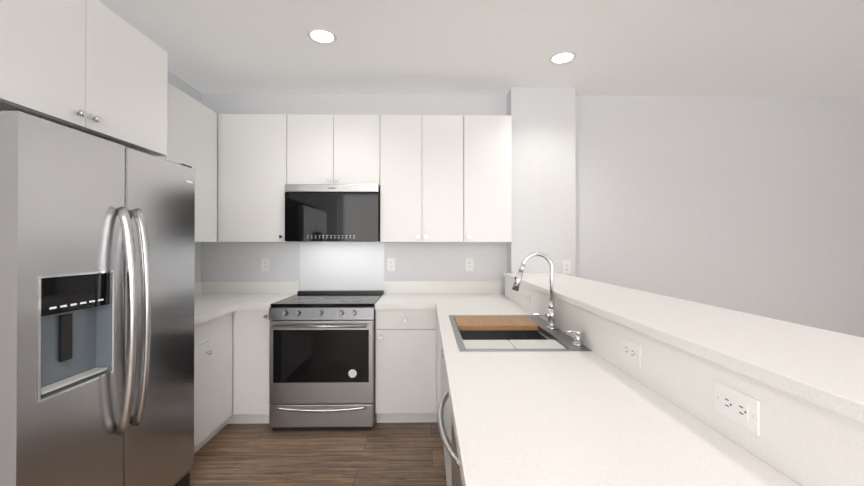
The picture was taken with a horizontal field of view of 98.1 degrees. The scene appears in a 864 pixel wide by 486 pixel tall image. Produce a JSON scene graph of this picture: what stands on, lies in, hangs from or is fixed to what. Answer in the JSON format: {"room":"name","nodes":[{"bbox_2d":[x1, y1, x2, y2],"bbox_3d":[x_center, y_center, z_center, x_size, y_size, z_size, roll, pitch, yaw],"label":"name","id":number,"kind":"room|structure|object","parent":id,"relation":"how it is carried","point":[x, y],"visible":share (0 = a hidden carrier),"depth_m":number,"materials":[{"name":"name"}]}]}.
{"room":"kitchen","nodes":[
{"label":"kitchen","id":0,"kind":"room"},
{"bbox_2d":[167,70,201,281],"bbox_3d":[-2.108,-0.009,-0.021,0.150,2.730,6.800,0,0,-1],"label":"wall","id":1,"kind":"structure","parent":0,"point":[183,86],"depth_m":3.28,"materials":[{"name":"paint"}]},
{"bbox_2d":[0,0,167,155],"bbox_3d":[-1.745,-0.775,1.579,0.620,0.580,1.000,0,0,-1],"label":"upper cabinet","id":2,"kind":"object","parent":1,"relation":"attached to","point":[96,68],"visible":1,"depth_m":1.58,"materials":[{"name":"white wood"}]},
{"bbox_2d":[156,82,216,241],"bbox_3d":[-1.892,-0.534,2.566,0.355,1.050,0.969,0,0,-1],"label":"upper cabinet","id":3,"kind":"object","parent":1,"relation":"attached to","point":[191,132],"visible":0.08,"depth_m":2.80,"materials":[{"name":"white wood"}]},
{"bbox_2d":[189,421,446,485],"bbox_3d":[1.300,1.416,0.096,6.970,0.120,6.950,0,0,-1],"label":"floor","id":4,"kind":"structure","parent":0,"point":[379,454],"depth_m":2.39,"materials":[{"name":"wood"}]},
{"bbox_2d":[0,109,194,485],"bbox_3d":[-1.640,0.469,1.627,0.816,1.792,0.907,0,0,-1],"label":"fridge","id":5,"kind":"object","parent":4,"relation":"on","point":[97,268],"visible":1,"depth_m":1.46,"materials":[{"name":"silver metal"}]},
{"bbox_2d":[194,318,213,453],"bbox_3d":[-1.766,0.929,2.284,0.598,0.880,0.390,0,0,-1],"label":"base cabinet","id":6,"kind":"object","parent":4,"relation":"on","point":[213,344],"depth_m":2.42,"materials":[{"name":"white wood"}]},
{"bbox_2d":[194,281,299,324],"bbox_3d":[-1.629,0.416,2.737,0.886,0.150,1.290,0,0,-1],"label":"countertop","id":7,"kind":"structure","parent":6,"relation":"on","point":[214,299],"depth_m":3.24,"materials":[{"name":"white stone"}]},
{"bbox_2d":[214,312,233,435],"bbox_3d":[-1.771,0.931,2.622,0.598,0.880,0.286,0,0,-1],"label":"base cabinet","id":8,"kind":"object","parent":4,"relation":"on","point":[223,325],"depth_m":2.65,"materials":[{"name":"white wood"}]},
{"bbox_2d":[232,310,269,423],"bbox_3d":[-1.344,0.933,3.066,0.307,0.880,0.635,0,0,-1],"label":"base cabinet","id":9,"kind":"object","parent":4,"relation":"on","point":[250,375],"visible":0.62,"depth_m":2.78,"materials":[{"name":"white wood"}]},
{"bbox_2d":[269,290,383,430],"bbox_3d":[-0.808,0.899,3.014,0.758,0.948,0.719,0,0,-1],"label":"range","id":10,"kind":"object","parent":4,"relation":"on","point":[321,359],"visible":0.98,"depth_m":2.71,"materials":[{"name":"silver metal"}]},
{"bbox_2d":[375,310,440,422],"bbox_3d":[0.108,0.933,3.087,1.071,0.880,0.635,0,0,-1],"label":"base cabinet","id":11,"kind":"object","parent":4,"relation":"on","point":[407,365],"visible":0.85,"depth_m":2.79,"materials":[{"name":"white wood"}]},
{"bbox_2d":[375,281,438,309],"bbox_3d":[-0.203,0.419,3.084,0.450,0.150,0.638,0,0,-1],"label":"countertop","id":12,"kind":"structure","parent":11,"relation":"on","point":[398,295],"depth_m":3.18,"materials":[{"name":"white stone"}]},
{"bbox_2d":[435,281,800,485],"bbox_3d":[0.346,0.412,1.862,0.611,0.150,3.098,0,0,-1],"label":"countertop","id":13,"kind":"structure","parent":11,"relation":"on","point":[557,418],"depth_m":0.91,"materials":[{"name":"white stone"}]},
{"bbox_2d":[449,315,591,351],"bbox_3d":[0.379,0.554,1.923,0.542,0.222,0.780,0,0,-1],"label":"sink","id":14,"kind":"object","parent":13,"relation":"in","point":[542,338],"visible":0.42,"depth_m":1.73,"materials":[{"name":"metal"}]},
{"bbox_2d":[454,316,537,330],"bbox_3d":[0.351,0.456,2.142,0.434,0.028,0.278,0,0,-1],"label":"cutting board","id":15,"kind":"object","parent":14,"relation":"on","point":[490,323],"visible":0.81,"depth_m":2.05,"materials":[{"name":"brown wood"}]},
{"bbox_2d":[566,330,583,346],"bbox_3d":[0.615,0.407,1.617,0.074,0.067,0.046,0,0,-1],"label":"soap dispenser","id":16,"kind":"object","parent":14,"relation":"on","point":[577,338],"visible":1,"depth_m":1.60,"materials":[{"name":"silver metal"}]},
{"bbox_2d":[512,252,556,329],"bbox_3d":[0.529,0.244,1.928,0.236,0.397,0.070,0,0,-1],"label":"faucet","id":17,"kind":"object","parent":13,"relation":"on","point":[550,315],"visible":1,"depth_m":1.93,"materials":[{"name":"silver metal"}]},
{"bbox_2d":[441,345,450,485],"bbox_3d":[0.369,1.022,1.941,0.583,0.690,0.899,0,0,-1],"label":"base cabinet","id":18,"kind":"object","parent":4,"relation":"on","point":[447,410],"visible":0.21,"depth_m":1.67,"materials":[{"name":"white wood"}]},
{"bbox_2d":[437,391,462,485],"bbox_3d":[0.344,0.927,1.190,0.655,0.872,0.592,0,0,-1],"label":"dishwasher","id":19,"kind":"object","parent":4,"relation":"on","point":[451,449],"visible":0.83,"depth_m":1.20,"materials":[{"name":"silver metal"}]},
{"bbox_2d":[98,0,863,96],"bbox_3d":[1.300,-1.434,0.112,6.970,0.120,6.950,0,0,-1],"label":"ceiling","id":20,"kind":"structure","parent":0,"point":[789,48],"depth_m":2.58,"materials":[{"name":"paint"}]},
{"bbox_2d":[307,28,336,43],"bbox_3d":[-0.720,-1.356,2.457,0.188,0.008,0.188,0,0,-1],"label":"recessed light","id":21,"kind":"object","parent":20,"relation":"in","point":[322,35],"visible":1,"depth_m":2.44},
{"bbox_2d":[549,51,575,63],"bbox_3d":[0.956,-1.355,2.742,0.188,0.008,0.188,0,0,-1],"label":"recessed light","id":22,"kind":"object","parent":20,"relation":"in","point":[563,57],"visible":1,"depth_m":2.73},
{"bbox_2d":[201,93,863,337],"bbox_3d":[1.250,0.011,3.504,6.970,2.730,0.150,0,0,-1],"label":"wall","id":23,"kind":"structure","parent":0,"point":[753,205],"depth_m":3.45,"materials":[{"name":"paint"}]},
{"bbox_2d":[217,114,288,241],"bbox_3d":[-1.636,-0.531,3.210,0.886,1.050,0.355,0,0,-1],"label":"upper cabinet","id":24,"kind":"object","parent":23,"relation":"attached to","point":[251,165],"visible":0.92,"depth_m":3.06,"materials":[{"name":"white wood"}]},
{"bbox_2d":[262,258,269,270],"bbox_3d":[-1.504,0.195,3.384,0.072,0.116,0.006,0,0,-1],"label":"electrical outlet","id":25,"kind":"object","parent":23,"relation":"attached to","point":[265,264],"visible":1,"depth_m":3.38,"materials":[{"name":"white plastic"}]},
{"bbox_2d":[287,114,379,185],"bbox_3d":[-0.811,-0.766,3.223,0.760,0.580,0.355,0,0,-1],"label":"upper cabinet","id":26,"kind":"object","parent":23,"relation":"attached to","point":[331,149],"visible":0.83,"depth_m":3.07,"materials":[{"name":"white wood"}]},
{"bbox_2d":[285,184,379,241],"bbox_3d":[-0.811,-0.242,3.203,0.752,0.461,0.378,0,0,-1],"label":"over-the-range microwave","id":27,"kind":"object","parent":26,"relation":"attached to","point":[332,212],"visible":0.98,"depth_m":3.02,"materials":[{"name":"black glass"}]},
{"bbox_2d":[300,242,383,290],"bbox_3d":[-0.814,0.218,3.393,0.762,0.454,0.004,0,0,-1],"label":"backsplash panel","id":28,"kind":"object","parent":23,"relation":"attached to","point":[341,265],"visible":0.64,"depth_m":3.39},
{"bbox_2d":[387,258,394,270],"bbox_3d":[-0.371,0.195,3.400,0.072,0.116,0.006,0,0,-1],"label":"electrical outlet","id":29,"kind":"object","parent":23,"relation":"attached to","point":[390,264],"visible":1,"depth_m":3.40,"materials":[{"name":"white plastic"}]},
{"bbox_2d":[380,115,462,241],"bbox_3d":[-0.085,-0.531,3.233,0.688,1.050,0.355,0,0,-1],"label":"upper cabinet","id":30,"kind":"object","parent":23,"relation":"attached to","point":[421,178],"visible":1,"depth_m":3.08,"materials":[{"name":"white wood"}]},
{"bbox_2d":[466,258,473,270],"bbox_3d":[0.343,0.195,3.411,0.072,0.116,0.006,0,0,-1],"label":"electrical outlet","id":31,"kind":"object","parent":23,"relation":"attached to","point":[469,264],"visible":1,"depth_m":3.41,"materials":[{"name":"white plastic"}]},
{"bbox_2d":[463,115,511,242],"bbox_3d":[0.459,-0.531,3.241,0.396,1.050,0.355,0,0,-1],"label":"upper cabinet","id":32,"kind":"object","parent":23,"relation":"attached to","point":[487,178],"visible":1,"depth_m":3.09,"materials":[{"name":"white wood"}]},
{"bbox_2d":[507,87,575,276],"bbox_3d":[0.969,0.010,3.340,0.563,2.730,0.170,0,0,-1],"label":"column","id":33,"kind":"structure","parent":0,"point":[543,120],"depth_m":3.26,"materials":[{"name":"paint"}]},
{"bbox_2d":[563,261,570,273],"bbox_3d":[1.171,0.211,3.253,0.072,0.116,0.006,0,0,-1],"label":"outlet","id":34,"kind":"object","parent":33,"relation":"attached to","point":[566,267],"visible":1,"depth_m":3.25,"materials":[{"name":"white plastic"}]},
{"bbox_2d":[517,303,801,485],"bbox_3d":[0.768,0.824,1.782,0.205,1.084,2.930,0,0,-1],"label":"wall","id":35,"kind":"structure","parent":0,"point":[701,421],"depth_m":0.91,"materials":[{"name":"paint"}]},
{"bbox_2d":[525,291,529,303],"bbox_3d":[0.639,0.367,2.518,0.006,0.072,0.116,0,0,-1],"label":"outlet","id":36,"kind":"object","parent":35,"relation":"attached to","point":[527,297],"visible":1,"depth_m":2.50,"materials":[{"name":"white plastic"}]},
{"bbox_2d":[621,336,640,367],"bbox_3d":[0.658,0.360,1.243,0.006,0.072,0.116,0,0,-1],"label":"outlet","id":37,"kind":"object","parent":35,"relation":"attached to","point":[631,351],"visible":1,"depth_m":1.23,"materials":[{"name":"white plastic"}]},
{"bbox_2d":[503,273,863,485],"bbox_3d":[0.873,0.348,1.785,0.475,0.194,2.928,0,0,-1],"label":"bar","id":38,"kind":"object","parent":35,"relation":"on","point":[803,385],"visible":1,"depth_m":0.91,"materials":[{"name":"white stone"}]},
{"bbox_2d":[715,381,759,435],"bbox_3d":[0.664,0.357,0.820,0.006,0.072,0.116,0,0,-1],"label":"outlet","id":39,"kind":"object","parent":35,"relation":"attached to","point":[738,407],"visible":1,"depth_m":0.81,"materials":[{"name":"white plastic"}]}
]}

